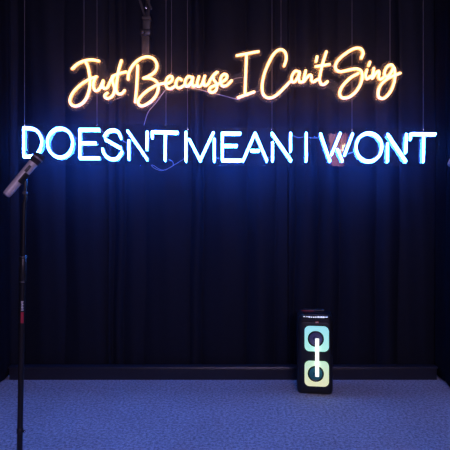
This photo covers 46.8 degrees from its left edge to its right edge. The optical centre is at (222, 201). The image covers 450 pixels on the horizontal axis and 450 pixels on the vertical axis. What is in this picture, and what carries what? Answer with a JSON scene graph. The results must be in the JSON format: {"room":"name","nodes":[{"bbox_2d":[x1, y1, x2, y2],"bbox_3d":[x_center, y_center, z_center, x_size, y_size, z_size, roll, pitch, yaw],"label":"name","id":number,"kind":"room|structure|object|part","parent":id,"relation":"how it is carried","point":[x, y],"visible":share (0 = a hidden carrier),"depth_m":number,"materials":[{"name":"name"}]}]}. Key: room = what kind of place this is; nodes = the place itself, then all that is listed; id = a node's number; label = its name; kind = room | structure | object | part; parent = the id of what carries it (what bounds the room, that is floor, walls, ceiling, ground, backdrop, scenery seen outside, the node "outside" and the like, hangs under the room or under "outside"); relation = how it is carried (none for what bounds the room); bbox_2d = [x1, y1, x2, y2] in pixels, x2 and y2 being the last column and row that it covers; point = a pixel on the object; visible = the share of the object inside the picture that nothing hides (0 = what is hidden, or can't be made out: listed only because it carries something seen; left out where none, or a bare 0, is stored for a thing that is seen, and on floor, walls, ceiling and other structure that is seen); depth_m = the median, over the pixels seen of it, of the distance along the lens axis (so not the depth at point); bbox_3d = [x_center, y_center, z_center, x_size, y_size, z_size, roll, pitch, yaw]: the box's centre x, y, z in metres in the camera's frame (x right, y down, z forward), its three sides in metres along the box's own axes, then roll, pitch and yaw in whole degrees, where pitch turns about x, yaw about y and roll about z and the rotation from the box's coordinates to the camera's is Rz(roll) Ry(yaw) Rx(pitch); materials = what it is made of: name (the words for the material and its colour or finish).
{"room":"entertainment venue","nodes":[
{"label":"entertainment venue","id":0,"kind":"room"},
{"bbox_2d":[0,375,449,449],"bbox_3d":[0.000,1.290,0.475,5.800,0.060,6.950,0,0,0],"label":"floor","id":1,"kind":"structure","parent":0,"point":[57,414],"depth_m":3.08,"materials":[{"name":"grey carpet"}]},
{"bbox_2d":[16,172,28,449],"bbox_3d":[-0.913,0.561,2.360,0.254,1.394,0.254,1,0,0],"label":"microphone stand","id":2,"kind":"object","parent":1,"relation":"on","point":[20,430],"visible":0.98,"depth_m":2.35,"materials":[{"name":"black metal"}]},
{"bbox_2d":[3,152,43,196],"bbox_3d":[-0.903,-0.125,2.358,0.173,0.208,0.055,0,0,-27],"label":"microphone","id":3,"kind":"object","parent":2,"relation":"attached to","point":[37,158],"visible":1,"depth_m":2.35,"materials":[{"name":"silver metal"}]},
{"bbox_2d":[30,152,43,165],"bbox_3d":[-0.854,-0.197,2.384,0.062,0.065,0.057,0,0,0],"label":"grille","id":4,"kind":"object","parent":3,"relation":"attached to","point":[37,158],"depth_m":2.36,"materials":[{"name":"black metal"}]},
{"bbox_2d":[8,364,437,379],"bbox_3d":[0.000,1.213,3.706,3.040,0.094,0.064,0,0,0],"label":"baseboard","id":5,"kind":"structure","parent":1,"relation":"on","point":[31,371],"depth_m":3.68,"materials":[{"name":"black wood"}]},
{"bbox_2d":[297,308,332,393],"bbox_3d":[0.614,0.994,3.486,0.234,0.531,0.217,0,0,7],"label":"speaker","id":6,"kind":"object","parent":1,"relation":"on","point":[314,326],"visible":1,"depth_m":3.40},
{"bbox_3d":[0.622,0.739,3.549,0.150,0.020,0.030,0,0,7],"label":"handle","id":7,"kind":"part","parent":6,"relation":"part of","materials":[{"name":"black plastic"}]},
{"bbox_2d":[300,322,329,386],"bbox_3d":[0.605,0.998,3.409,0.192,0.420,0.010,0,0,7],"label":"grille","id":8,"kind":"object","parent":6,"relation":"attached to","point":[309,331],"depth_m":3.40,"materials":[{"name":"multicoloured plastic"}]},
{"bbox_3d":[0.611,0.744,3.466,0.180,0.007,0.088,0,0,7],"label":"control panel","id":9,"kind":"part","parent":6,"relation":"part of","materials":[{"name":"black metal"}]},
{"bbox_3d":[0.605,0.757,3.409,0.176,0.016,0.006,0,0,7],"label":"panel rail","id":10,"kind":"part","parent":6,"relation":"part of","materials":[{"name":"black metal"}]},
{"bbox_2d":[305,326,328,386],"bbox_3d":[0.612,1.008,3.395,0.156,0.391,0.039,0,0,0],"label":"light","id":11,"kind":"object","parent":6,"relation":"attached to","point":[316,337],"depth_m":3.40,"materials":[{"name":"multicoloured"}]},
{"bbox_3d":[0.000,-1.870,0.475,5.800,0.060,6.950,0,0,0],"label":"ceiling","id":12,"kind":"structure","parent":0,"visible":0},
{"bbox_2d":[22,0,215,170],"bbox_3d":[-0.702,-0.786,3.533,1.302,1.147,0.049,0,0,0],"label":"sign","id":13,"kind":"object","parent":12,"relation":"hanging from","point":[200,158],"depth_m":3.51,"materials":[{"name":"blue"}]},
{"bbox_2d":[144,87,237,123],"bbox_3d":[-0.212,-0.655,3.554,0.660,0.262,0.004,0,0,0],"label":"power cable","id":14,"kind":"object","parent":13,"relation":"attached to","point":[184,87],"visible":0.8,"depth_m":3.55,"materials":[{"name":"plastic"}]},
{"bbox_2d":[139,0,151,55],"bbox_3d":[-0.545,-1.430,3.647,0.115,0.836,0.097,0,0,0],"label":"bracket","id":15,"kind":"object","parent":12,"relation":"hanging from","point":[145,33],"visible":0.96,"depth_m":3.63,"materials":[{"name":"grey metal"}]},
{"bbox_3d":[-0.571,-1.378,3.640,0.063,0.158,0.017,0,0,0],"label":"arm","id":16,"kind":"part","parent":15,"relation":"part of","materials":[{"name":"grey metal"}]},
{"bbox_3d":[-0.543,-1.089,3.655,0.053,0.155,0.036,0,0,0],"label":"post","id":17,"kind":"part","parent":15,"relation":"part of","materials":[{"name":"grey metal"}]},
{"bbox_3d":[-0.538,-1.567,3.655,0.100,0.562,0.080,0,0,0],"label":"hanger rod","id":18,"kind":"part","parent":15,"relation":"part of","materials":[{"name":"metal"}]},
{"bbox_3d":[-0.536,-1.286,3.655,0.060,0.020,0.060,0,0,0],"label":"collar plate","id":19,"kind":"part","parent":15,"relation":"part of","materials":[{"name":"grey metal"}]},
{"bbox_2d":[68,0,401,107],"bbox_3d":[0.081,-1.230,3.527,2.293,1.223,0.038,0,0,0],"label":"sign","id":20,"kind":"object","parent":12,"relation":"hanging from","point":[374,73],"visible":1,"depth_m":3.51,"materials":[{"name":"yellow"}]},
{"bbox_2d":[221,128,310,161],"bbox_3d":[0.290,-0.385,3.533,0.601,0.223,0.049,0,0,0],"label":"sign","id":21,"kind":"object","parent":12,"relation":"hanging from","point":[254,135],"depth_m":3.51,"materials":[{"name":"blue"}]},
{"bbox_2d":[318,129,435,162],"bbox_3d":[1.039,-0.378,3.533,0.789,0.223,0.049,0,0,0],"label":"sign","id":22,"kind":"object","parent":12,"relation":"hanging from","point":[422,133],"depth_m":3.51,"materials":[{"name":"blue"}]},
{"bbox_3d":[0.000,-1.806,3.800,3.227,0.069,0.028,0,0,0],"label":"rail","id":23,"kind":"object","parent":12,"relation":"attached to","visible":0},
{"bbox_2d":[10,0,107,364],"bbox_3d":[-1.198,-0.258,3.795,0.715,3.005,0.049,0,0,-2],"label":"curtain","id":24,"kind":"object","parent":23,"relation":"hanging from","point":[66,297],"visible":0.91,"depth_m":3.78,"materials":[{"name":"black fabric"}]},
{"bbox_2d":[108,0,287,363],"bbox_3d":[-0.181,-0.258,3.807,1.312,3.005,0.071,0,0,0],"label":"curtain","id":25,"kind":"object","parent":23,"relation":"hanging from","point":[198,251],"visible":0.88,"depth_m":3.80,"materials":[{"name":"black fabric"}]},
{"bbox_2d":[288,0,434,364],"bbox_3d":[1.016,-0.258,3.794,1.077,3.005,0.060,0,0,2],"label":"curtain","id":26,"kind":"object","parent":23,"relation":"hanging from","point":[361,235],"visible":0.85,"depth_m":3.79,"materials":[{"name":"black fabric"}]},
{"bbox_2d":[435,0,449,386],"bbox_3d":[1.542,-0.258,3.155,0.032,3.005,1.210,0,0,0],"label":"curtain","id":27,"kind":"object","parent":23,"relation":"hanging from","point":[442,7],"visible":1,"depth_m":3.64,"materials":[{"name":"black fabric"}]}
]}

